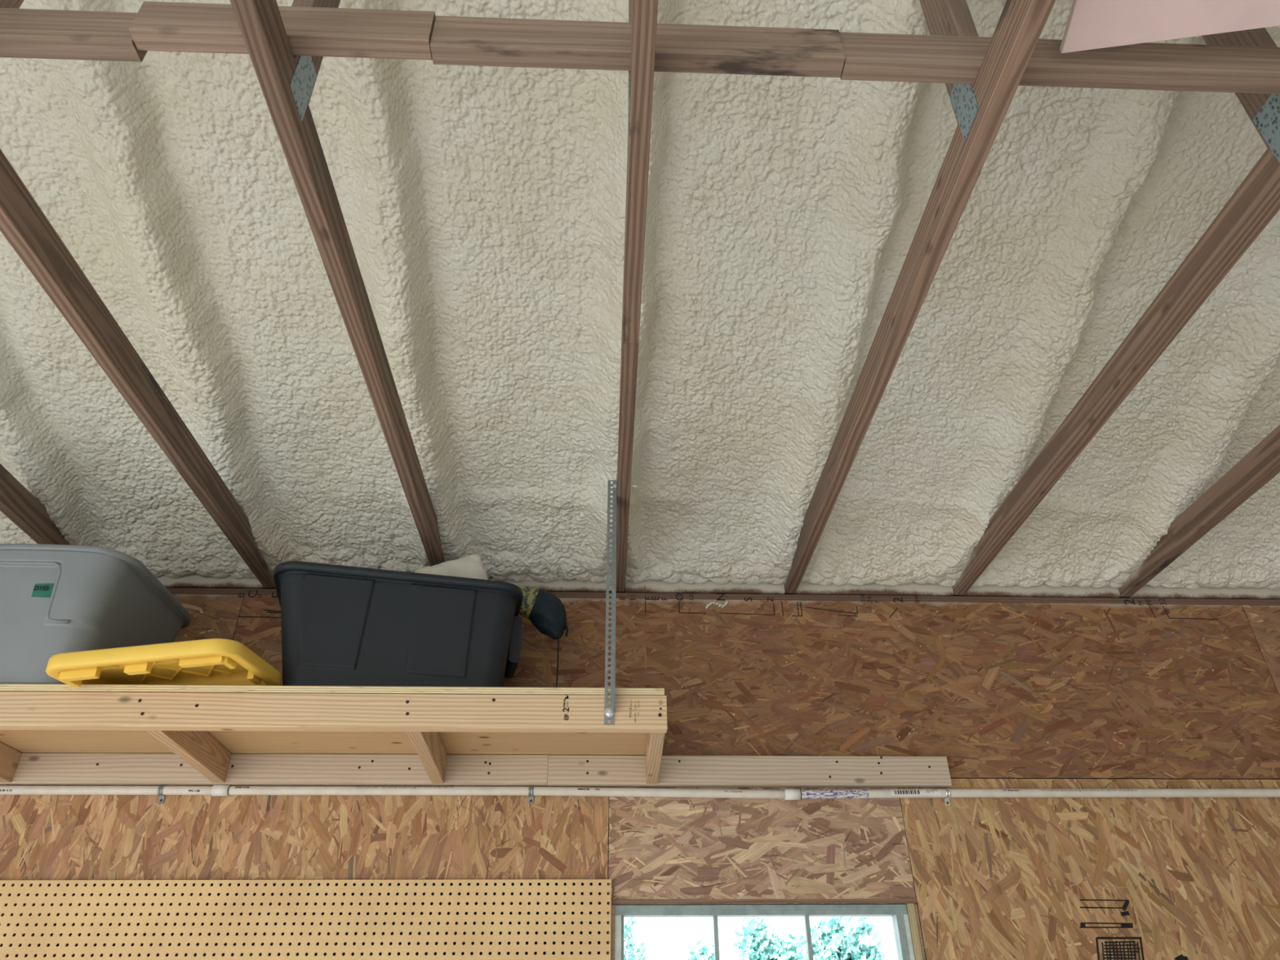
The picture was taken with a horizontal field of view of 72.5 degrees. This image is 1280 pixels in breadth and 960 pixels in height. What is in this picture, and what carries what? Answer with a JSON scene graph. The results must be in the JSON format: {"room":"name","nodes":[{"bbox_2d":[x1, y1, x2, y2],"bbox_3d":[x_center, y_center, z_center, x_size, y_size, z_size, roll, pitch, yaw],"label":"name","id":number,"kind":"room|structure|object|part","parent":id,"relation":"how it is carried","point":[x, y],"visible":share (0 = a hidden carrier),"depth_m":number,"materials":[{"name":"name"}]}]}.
{"room":"garage workshop","nodes":[
{"label":"garage workshop","id":0,"kind":"room"},
{"bbox_2d":[0,0,1279,589],"bbox_3d":[0.015,-0.496,2.406,4.899,0.708,2.085,1,-33,-2],"label":"ceiling","id":1,"kind":"structure","parent":0,"point":[482,208],"depth_m":2.42,"materials":[{"name":"beige plastic"}]},
{"bbox_2d":[0,583,1279,959],"bbox_3d":[-0.014,1.692,2.311,6.900,3.140,0.103,1,-33,-2],"label":"wall","id":2,"kind":"structure","parent":0,"point":[1012,695],"depth_m":2.72,"materials":[{"name":"brown wood"}]},
{"bbox_2d":[0,463,71,545],"bbox_3d":[-1.768,-1.775,0.294,0.041,0.654,6.896,1,-33,-2],"label":"roof truss","id":3,"kind":"object","parent":2,"relation":"on","point":[17,503],"visible":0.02,"depth_m":2.66,"materials":[{"name":"brown wood"}]},
{"bbox_2d":[0,0,275,587],"bbox_3d":[-1.159,-1.768,0.318,0.041,0.661,6.896,1,-33,-2],"label":"roof truss","id":4,"kind":"object","parent":2,"relation":"on","point":[24,224],"visible":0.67,"depth_m":2.03,"materials":[{"name":"brown wood"}]},
{"bbox_2d":[0,8,147,62],"bbox_3d":[-1.578,-0.779,1.487,1.438,0.089,0.038,1,-33,-2],"label":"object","id":5,"kind":"object","parent":4,"relation":"on","point":[35,33],"visible":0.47,"depth_m":1.49,"materials":[{"name":"brown wood"}]},
{"bbox_2d":[157,785,167,803],"bbox_3d":[-1.452,0.951,2.643,0.016,0.050,0.029,1,-33,-2],"label":"strap","id":6,"kind":"object","parent":2,"relation":"attached to","point":[162,797],"visible":1,"depth_m":2.64,"materials":[{"name":"metal"}]},
{"bbox_2d":[155,573,264,588],"bbox_3d":[-1.597,0.353,3.046,0.568,0.050,0.020,1,-33,-2],"label":"insulation","id":7,"kind":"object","parent":2,"relation":"attached to","point":[193,580],"depth_m":3.04},
{"bbox_2d":[0,879,611,959],"bbox_3d":[-1.103,1.354,2.408,2.042,0.457,0.016,1,-33,-2],"label":"pegboard","id":8,"kind":"object","parent":2,"relation":"attached to","point":[473,919],"visible":1,"depth_m":2.47,"materials":[{"name":"beige wood"}]},
{"bbox_2d":[230,0,444,566],"bbox_3d":[-0.554,-1.752,0.337,0.041,0.646,6.896,1,-33,-2],"label":"roof truss","id":9,"kind":"object","parent":2,"relation":"on","point":[286,81],"visible":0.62,"depth_m":1.70,"materials":[{"name":"brown wood"}]},
{"bbox_2d":[128,1,435,60],"bbox_3d":[-0.608,-0.777,1.508,0.498,0.089,0.038,1,-33,-2],"label":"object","id":10,"kind":"object","parent":9,"relation":"attached to","point":[159,26],"visible":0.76,"depth_m":1.49,"materials":[{"name":"brown wood"}]},
{"bbox_3d":[-0.595,-0.707,1.544,0.001,0.135,0.069,1,-33,-2],"label":"gusset plate","id":11,"kind":"part","parent":9,"relation":"part of","materials":[{"name":"silver metal"}]},
{"bbox_2d":[0,684,951,787],"bbox_3d":[-0.710,0.740,2.471,3.393,0.108,0.604,1,-33,-2],"label":"wall shelf","id":12,"kind":"object","parent":2,"relation":"attached to","point":[51,734],"visible":1,"depth_m":2.57,"materials":[{"name":"brown wood"}]},
{"bbox_2d":[0,543,191,684],"bbox_3d":[-1.676,0.477,2.500,0.522,0.378,0.540,1,-33,-2],"label":"storage tote","id":13,"kind":"object","parent":12,"relation":"on","point":[55,599],"visible":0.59,"depth_m":2.35,"materials":[{"name":"grey plastic"}]},
{"bbox_2d":[45,638,281,687],"bbox_3d":[-1.225,0.503,2.257,0.482,0.102,0.311,-2,-33,2],"label":"lid","id":14,"kind":"object","parent":12,"relation":"on","point":[211,661],"visible":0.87,"depth_m":2.15,"materials":[{"name":"yellow plastic"}]},
{"bbox_3d":[-1.163,0.587,2.212,2.464,0.088,0.038,1,-33,-2],"label":"rail","id":15,"kind":"part","parent":12,"relation":"part of","materials":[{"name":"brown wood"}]},
{"bbox_2d":[273,560,523,687],"bbox_3d":[-0.737,0.535,2.616,0.736,0.392,0.392,7,-34,-12],"label":"storage tote","id":16,"kind":"object","parent":12,"relation":"on","point":[342,625],"visible":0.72,"depth_m":2.49,"materials":[{"name":"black plastic"}]},
{"bbox_2d":[414,552,488,579],"bbox_3d":[-0.558,0.362,2.690,0.288,0.302,0.076,7,-34,-12],"label":"bundle","id":17,"kind":"object","parent":16,"relation":"in","point":[472,566],"visible":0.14,"depth_m":2.71,"materials":[{"name":"white fabric"}]},
{"bbox_3d":[-0.397,0.523,2.724,0.033,0.150,0.140,7,-34,-12],"label":"handle","id":18,"kind":"part","parent":16,"relation":"part of","materials":[{"name":"black plastic"}]},
{"bbox_2d":[518,586,568,687],"bbox_3d":[-0.368,0.543,2.789,0.270,0.430,0.118,4,-33,-6],"label":"drawstring bag","id":19,"kind":"object","parent":12,"relation":"on","point":[546,611],"visible":0.71,"depth_m":2.83,"materials":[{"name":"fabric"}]},
{"bbox_3d":[-0.267,0.620,2.756,0.014,0.263,0.008,1,-33,-2],"label":"draw cord","id":20,"kind":"part","parent":19,"relation":"part of","materials":[{"name":"black fabric"}]},
{"bbox_2d":[528,786,534,804],"bbox_3d":[-0.335,0.967,2.685,0.016,0.050,0.029,1,-33,-2],"label":"strap","id":21,"kind":"object","parent":2,"relation":"attached to","point":[531,798],"visible":1,"depth_m":2.68,"materials":[{"name":"metal"}]},
{"bbox_2d":[488,577,612,592],"bbox_3d":[-0.383,0.372,3.091,0.568,0.050,0.020,1,-33,-2],"label":"trim","id":22,"kind":"structure","parent":2,"relation":"attached to","point":[557,585],"depth_m":3.08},
{"bbox_2d":[616,0,657,591],"bbox_3d":[0.060,-1.744,0.360,0.041,0.649,6.896,1,-33,-2],"label":"roof truss","id":23,"kind":"object","parent":2,"relation":"on","point":[642,14],"visible":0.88,"depth_m":1.72,"materials":[{"name":"brown wood"}]},
{"bbox_2d":[604,473,636,724],"bbox_3d":[-0.050,0.302,2.401,0.087,0.738,0.038,1,-33,-2],"label":"hanger","id":24,"kind":"object","parent":23,"relation":"hanging from","point":[609,713],"visible":0.98,"depth_m":2.39,"materials":[{"name":"metal"}]},
{"bbox_3d":[-0.020,-0.698,1.565,0.001,0.135,0.069,1,-33,-2],"label":"gusset plate","id":25,"kind":"part","parent":23,"relation":"part of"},
{"bbox_2d":[430,15,844,77],"bbox_3d":[-0.002,-0.762,1.534,0.712,0.089,0.038,1,-33,-2],"label":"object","id":26,"kind":"object","parent":23,"relation":"attached to","point":[455,40],"visible":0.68,"depth_m":1.51,"materials":[{"name":"brown wood"}]},
{"bbox_2d":[0,784,1279,799],"bbox_3d":[0.232,0.972,2.709,5.400,0.042,0.033,1,-33,-2],"label":"pipe","id":27,"kind":"object","parent":2,"relation":"attached to","point":[216,789],"visible":1,"depth_m":2.69,"materials":[{"name":"white plastic"}]},
{"bbox_2d":[356,786,453,788],"bbox_3d":[-0.719,0.942,2.672,0.295,0.007,0.005,1,-33,-2],"label":"print","id":28,"kind":"object","parent":27,"relation":"on","point":[357,787],"depth_m":2.67},
{"bbox_2d":[625,579,784,594],"bbox_3d":[0.231,0.381,3.113,0.568,0.050,0.020,1,-33,-2],"label":"insulation","id":29,"kind":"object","parent":2,"relation":"attached to","point":[650,585],"depth_m":3.10},
{"bbox_2d":[705,600,728,608],"bbox_3d":[0.272,0.437,3.065,0.084,0.033,0.012,1,-33,-2],"label":"scrap","id":30,"kind":"object","parent":2,"relation":"attached to","point":[726,602],"visible":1,"depth_m":3.06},
{"bbox_2d":[166,587,1279,605],"bbox_3d":[-0.024,0.419,3.095,6.700,0.024,0.040,1,-33,-2],"label":"top plate","id":31,"kind":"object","parent":2,"relation":"attached to","point":[173,590],"depth_m":3.11,"materials":[{"name":"brown wood"}]},
{"bbox_2d":[608,898,916,903],"bbox_3d":[0.362,1.237,2.560,0.911,0.011,0.001,1,-33,-2],"label":"trim","id":32,"kind":"structure","parent":2,"relation":"attached to","point":[753,900],"depth_m":2.56,"materials":[{"name":"wood"}]},
{"bbox_2d":[614,904,915,959],"bbox_3d":[0.359,1.670,2.316,0.859,0.976,0.048,1,-33,-2],"label":"window","id":33,"kind":"structure","parent":2,"relation":"in","point":[712,931],"depth_m":2.54,"materials":[{"name":"metal"}]},
{"bbox_3d":[-0.061,1.662,2.301,0.018,0.919,0.048,1,-33,-2],"label":"frame","id":34,"kind":"part","parent":33,"relation":"part of","materials":[{"name":"white plastic"}]},
{"bbox_3d":[0.783,1.675,2.332,0.012,0.919,0.048,1,-33,-2],"label":"frame","id":35,"kind":"part","parent":33,"relation":"part of","materials":[{"name":"white plastic"}]},
{"bbox_2d":[795,581,954,595],"bbox_3d":[0.841,0.391,3.136,0.568,0.050,0.020,1,-33,-2],"label":"insulation","id":36,"kind":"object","parent":2,"relation":"attached to","point":[913,588],"depth_m":3.12},
{"bbox_2d":[906,903,923,959],"bbox_3d":[0.801,1.664,2.314,0.019,0.977,0.024,1,-33,-2],"label":"trim","id":37,"kind":"structure","parent":2,"relation":"attached to","point":[911,913],"depth_m":2.53,"materials":[{"name":"beige wood"}]},
{"bbox_2d":[784,0,1055,593],"bbox_3d":[0.670,-1.736,0.383,0.041,0.651,6.896,1,-33,-2],"label":"roof truss","id":38,"kind":"object","parent":2,"relation":"on","point":[980,108],"visible":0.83,"depth_m":1.72,"materials":[{"name":"brown wood"}]},
{"bbox_3d":[0.590,-0.689,1.588,0.001,0.135,0.069,1,-33,-2],"label":"gusset plate","id":39,"kind":"part","parent":38,"relation":"part of","materials":[{"name":"silver metal"}]},
{"bbox_2d":[944,787,951,805],"bbox_3d":[0.964,0.991,2.731,0.016,0.050,0.029,1,-33,-2],"label":"strap","id":40,"kind":"object","parent":2,"relation":"attached to","point":[947,802],"visible":1,"depth_m":2.73,"materials":[{"name":"metal"}]},
{"bbox_2d":[963,582,1120,597],"bbox_3d":[1.450,0.400,3.158,0.568,0.050,0.020,1,-33,-2],"label":"insulation","id":41,"kind":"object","parent":2,"relation":"attached to","point":[985,590],"depth_m":3.15},
{"bbox_2d":[952,27,1279,595],"bbox_3d":[1.280,-1.720,0.401,0.041,0.634,6.896,1,-33,-2],"label":"roof truss","id":42,"kind":"object","parent":2,"relation":"on","point":[1255,202],"visible":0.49,"depth_m":1.97,"materials":[{"name":"brown wood"}]},
{"bbox_2d":[839,31,1279,93],"bbox_3d":[1.378,-0.739,1.588,2.046,0.089,0.038,1,-33,-2],"label":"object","id":43,"kind":"object","parent":42,"relation":"on","point":[886,57],"visible":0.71,"depth_m":1.54,"materials":[{"name":"brown wood"}]},
{"bbox_2d":[1059,0,1279,53],"bbox_3d":[1.314,-1.020,1.082,1.301,0.012,0.850,-5,-33,6],"label":"board","id":44,"kind":"object","parent":42,"relation":"on","point":[1091,24],"visible":1,"depth_m":1.46,"materials":[{"name":"pink plastic"}]},
{"bbox_3d":[1.198,-0.663,1.636,0.001,0.135,0.069,1,-33,-2],"label":"gusset plate","id":45,"kind":"part","parent":42,"relation":"part of","materials":[{"name":"silver metal"}]},
{"bbox_2d":[1118,424,1279,596],"bbox_3d":[1.889,-1.715,0.427,0.041,0.647,6.896,1,-33,-2],"label":"roof truss","id":46,"kind":"object","parent":2,"relation":"on","point":[1259,466],"visible":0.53,"depth_m":2.68,"materials":[{"name":"brown wood"}]},
{"bbox_2d":[1128,584,1279,599],"bbox_3d":[2.060,0.409,3.181,0.568,0.050,0.020,1,-33,-2],"label":"insulation","id":47,"kind":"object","parent":2,"relation":"attached to","point":[1146,591],"depth_m":3.17}
]}

